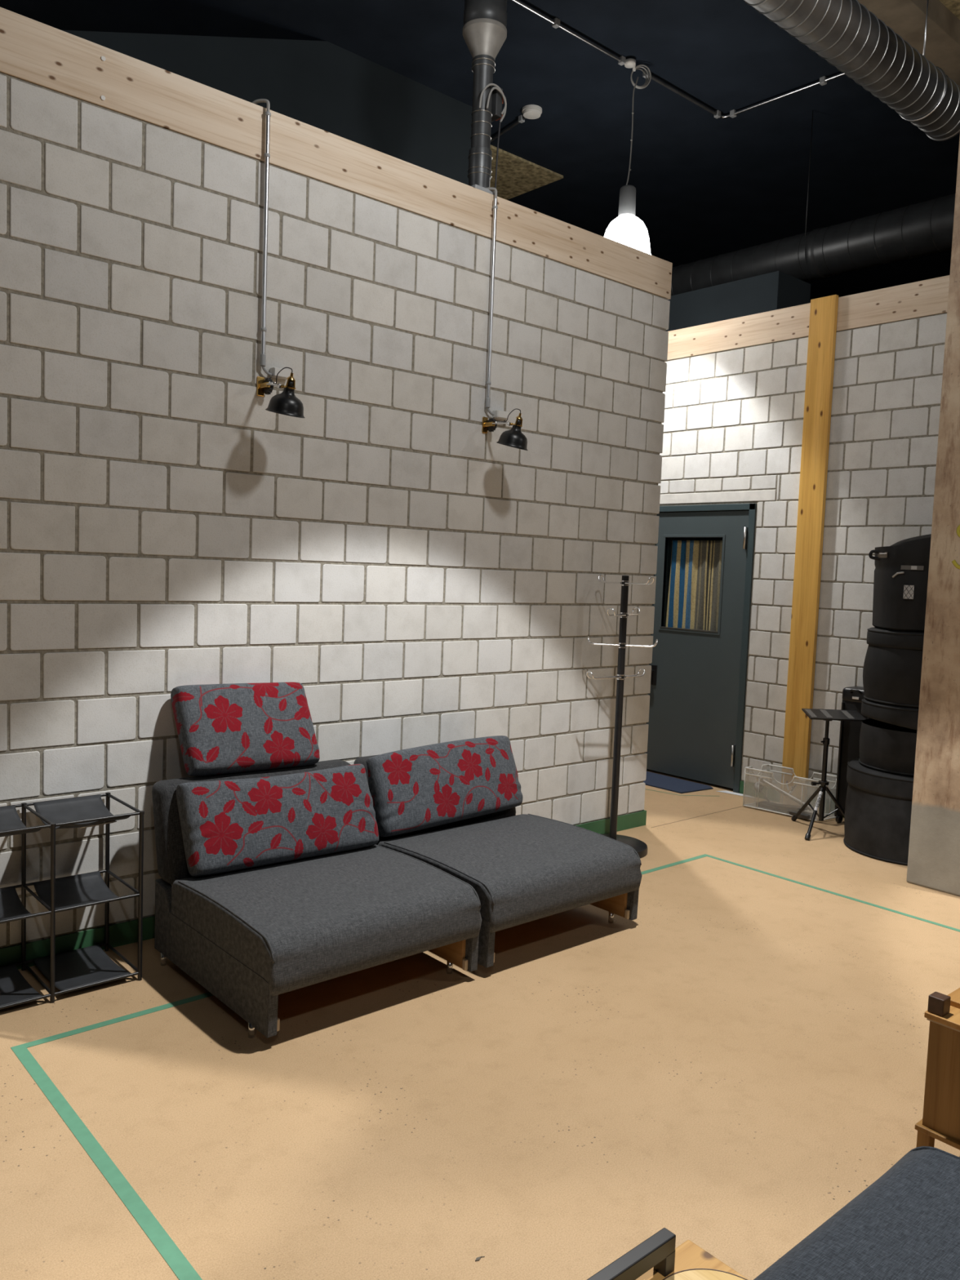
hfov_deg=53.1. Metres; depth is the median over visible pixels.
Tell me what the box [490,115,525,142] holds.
conduit
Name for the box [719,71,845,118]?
conduit
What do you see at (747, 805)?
joint
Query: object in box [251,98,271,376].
conduit
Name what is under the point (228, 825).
throw cushion
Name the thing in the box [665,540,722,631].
curtain
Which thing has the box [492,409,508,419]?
junction box
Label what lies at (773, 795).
baseboard
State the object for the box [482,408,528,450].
wall lamp
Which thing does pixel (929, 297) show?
beam
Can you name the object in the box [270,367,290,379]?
junction box
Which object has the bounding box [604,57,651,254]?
pendant lamp
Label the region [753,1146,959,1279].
seat
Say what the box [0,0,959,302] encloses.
ceiling
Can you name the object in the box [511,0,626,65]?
conduit
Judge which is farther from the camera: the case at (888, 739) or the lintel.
the lintel
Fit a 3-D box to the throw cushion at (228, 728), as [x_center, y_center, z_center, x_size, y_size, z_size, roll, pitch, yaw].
[-1.056,0.396,4.364,0.651,0.398,0.277,-2,6,-41]
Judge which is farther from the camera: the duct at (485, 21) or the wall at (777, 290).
the wall at (777, 290)
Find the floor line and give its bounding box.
[644,788,719,796]
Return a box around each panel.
[489,144,563,199]
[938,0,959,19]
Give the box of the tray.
[801,708,865,721]
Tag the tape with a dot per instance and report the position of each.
(159, 1237)
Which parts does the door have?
handle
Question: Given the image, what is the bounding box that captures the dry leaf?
[475,1256,484,1261]
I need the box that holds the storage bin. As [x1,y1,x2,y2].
[742,764,836,822]
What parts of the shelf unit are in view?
long rail, long rail, long rail, post, long rail, long rail, long rail, cross rail, cross rail, cross rail, post, long rail, long rail, long rail, long rail, long rail, long rail, post, cross rail, cross rail, cross rail, post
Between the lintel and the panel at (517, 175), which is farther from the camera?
the panel at (517, 175)
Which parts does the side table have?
rail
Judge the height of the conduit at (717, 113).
0.050 m
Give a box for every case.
[834,685,870,822]
[843,758,913,865]
[858,697,918,777]
[862,626,924,708]
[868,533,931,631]
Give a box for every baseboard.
[0,809,646,968]
[739,781,844,817]
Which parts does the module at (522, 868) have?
backrest, panel, seat, panel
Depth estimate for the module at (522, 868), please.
4.42 m
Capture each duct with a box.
[462,0,506,188]
[671,110,955,295]
[743,0,959,141]
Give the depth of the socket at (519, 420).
5.16 m
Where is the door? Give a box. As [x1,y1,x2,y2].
[644,502,756,793]
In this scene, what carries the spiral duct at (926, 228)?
hanging from the ceiling
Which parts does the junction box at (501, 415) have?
lid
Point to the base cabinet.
(940, 1121)
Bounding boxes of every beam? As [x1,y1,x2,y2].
[0,7,672,299]
[666,275,949,360]
[857,0,959,85]
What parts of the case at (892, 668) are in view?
lid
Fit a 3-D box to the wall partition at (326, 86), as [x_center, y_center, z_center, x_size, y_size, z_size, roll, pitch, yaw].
[-1.573,-3.490,7.014,3.980,2.000,0.110,-2,6,-41]
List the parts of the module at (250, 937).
panel, backrest, seat, panel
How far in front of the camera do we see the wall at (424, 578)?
4.54 m
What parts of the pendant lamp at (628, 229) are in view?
lamp shade, cord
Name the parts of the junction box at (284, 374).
lid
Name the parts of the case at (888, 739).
lid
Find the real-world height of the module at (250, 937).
0.752 m
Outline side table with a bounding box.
[586,1227,748,1279]
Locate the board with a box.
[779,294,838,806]
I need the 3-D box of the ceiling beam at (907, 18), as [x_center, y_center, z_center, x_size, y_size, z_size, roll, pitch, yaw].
[3.725,-4.219,7.198,11.000,0.180,0.330,-2,6,-41]
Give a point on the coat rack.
(641, 847)
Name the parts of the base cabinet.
leg, rail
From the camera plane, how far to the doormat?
7.82 m
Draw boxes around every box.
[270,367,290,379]
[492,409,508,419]
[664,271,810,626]
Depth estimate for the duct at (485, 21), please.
5.46 m
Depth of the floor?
3.15 m
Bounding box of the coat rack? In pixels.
[586,574,657,858]
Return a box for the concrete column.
[906,137,959,896]
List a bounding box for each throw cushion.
[170,682,319,776]
[176,764,378,876]
[365,735,522,836]
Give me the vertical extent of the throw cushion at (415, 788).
0.408 m
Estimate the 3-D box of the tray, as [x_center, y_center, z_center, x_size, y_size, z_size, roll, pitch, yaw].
[2.395,0.506,6.505,0.438,0.043,0.405,-2,6,-41]
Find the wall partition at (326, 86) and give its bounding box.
[62,30,472,185]
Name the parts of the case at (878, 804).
lid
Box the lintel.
[659,489,776,504]
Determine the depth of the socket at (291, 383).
4.25 m
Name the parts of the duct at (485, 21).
damper motor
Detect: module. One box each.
[151,759,481,1038]
[353,755,641,968]
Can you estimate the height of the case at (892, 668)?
0.460 m
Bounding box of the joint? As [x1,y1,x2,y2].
[651,804,747,827]
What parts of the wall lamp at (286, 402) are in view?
wall plate, knob, arm, cord, lamp shade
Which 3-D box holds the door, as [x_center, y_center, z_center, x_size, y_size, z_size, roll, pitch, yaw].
[1.784,0.036,7.941,0.159,2.285,1.020,-2,6,-41]
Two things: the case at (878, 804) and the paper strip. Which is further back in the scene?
the paper strip
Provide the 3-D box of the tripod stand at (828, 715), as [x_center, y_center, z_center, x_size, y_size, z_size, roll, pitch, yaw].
[2.390,0.899,6.511,0.416,0.827,0.542,3,4,8]
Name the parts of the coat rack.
hook arm, hook arm, hook arm, hook arm, hook arm, hook arm, hook arm, hook arm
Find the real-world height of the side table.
0.698 m
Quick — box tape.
[10,853,959,1279]
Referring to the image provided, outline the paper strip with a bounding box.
[716,790,754,798]
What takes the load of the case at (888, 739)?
on the case at (878, 804)
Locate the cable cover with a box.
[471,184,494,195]
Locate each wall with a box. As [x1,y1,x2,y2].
[0,72,670,948]
[657,312,946,801]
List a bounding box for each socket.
[283,372,296,389]
[512,413,522,426]
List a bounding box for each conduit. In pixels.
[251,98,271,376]
[485,186,497,415]
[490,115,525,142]
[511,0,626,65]
[642,68,720,118]
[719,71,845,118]
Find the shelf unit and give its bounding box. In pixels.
[0,792,144,1009]
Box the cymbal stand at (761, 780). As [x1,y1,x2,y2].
[755,773,812,811]
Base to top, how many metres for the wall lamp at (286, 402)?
0.219 m
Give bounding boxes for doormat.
[643,771,713,793]
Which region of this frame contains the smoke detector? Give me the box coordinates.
[521,104,542,119]
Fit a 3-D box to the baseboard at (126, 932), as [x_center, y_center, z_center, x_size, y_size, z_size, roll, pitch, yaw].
[-0.649,1.253,5.098,4.591,0.100,0.158,-2,6,-41]
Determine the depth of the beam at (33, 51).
4.43 m
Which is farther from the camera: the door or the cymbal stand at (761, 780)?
the door
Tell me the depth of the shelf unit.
3.85 m
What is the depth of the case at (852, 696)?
6.72 m
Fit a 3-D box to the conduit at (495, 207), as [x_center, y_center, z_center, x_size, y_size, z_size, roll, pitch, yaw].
[0.031,-1.855,5.279,0.141,1.220,0.050,2,4,4]
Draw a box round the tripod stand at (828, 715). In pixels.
[791,708,865,840]
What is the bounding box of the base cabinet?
[915,987,959,1150]
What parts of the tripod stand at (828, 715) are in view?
leg, leg, leg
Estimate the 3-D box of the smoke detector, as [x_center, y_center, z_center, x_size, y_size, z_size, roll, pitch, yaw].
[0.441,-4.475,8.157,0.170,0.055,0.170,-2,6,-41]
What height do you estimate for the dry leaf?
0.003 m
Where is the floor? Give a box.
[0,769,959,1279]
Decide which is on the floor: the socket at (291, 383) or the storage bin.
the storage bin
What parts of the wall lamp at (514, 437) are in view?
wall plate, knob, arm, cord, lamp shade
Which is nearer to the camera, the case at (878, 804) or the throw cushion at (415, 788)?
the throw cushion at (415, 788)
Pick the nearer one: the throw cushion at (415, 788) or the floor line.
the throw cushion at (415, 788)
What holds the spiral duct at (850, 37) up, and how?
hanging from the ceiling
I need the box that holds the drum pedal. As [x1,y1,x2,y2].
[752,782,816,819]
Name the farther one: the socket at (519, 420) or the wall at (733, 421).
the wall at (733, 421)
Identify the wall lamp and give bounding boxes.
[256,367,305,417]
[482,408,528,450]
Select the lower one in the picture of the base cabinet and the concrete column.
the base cabinet

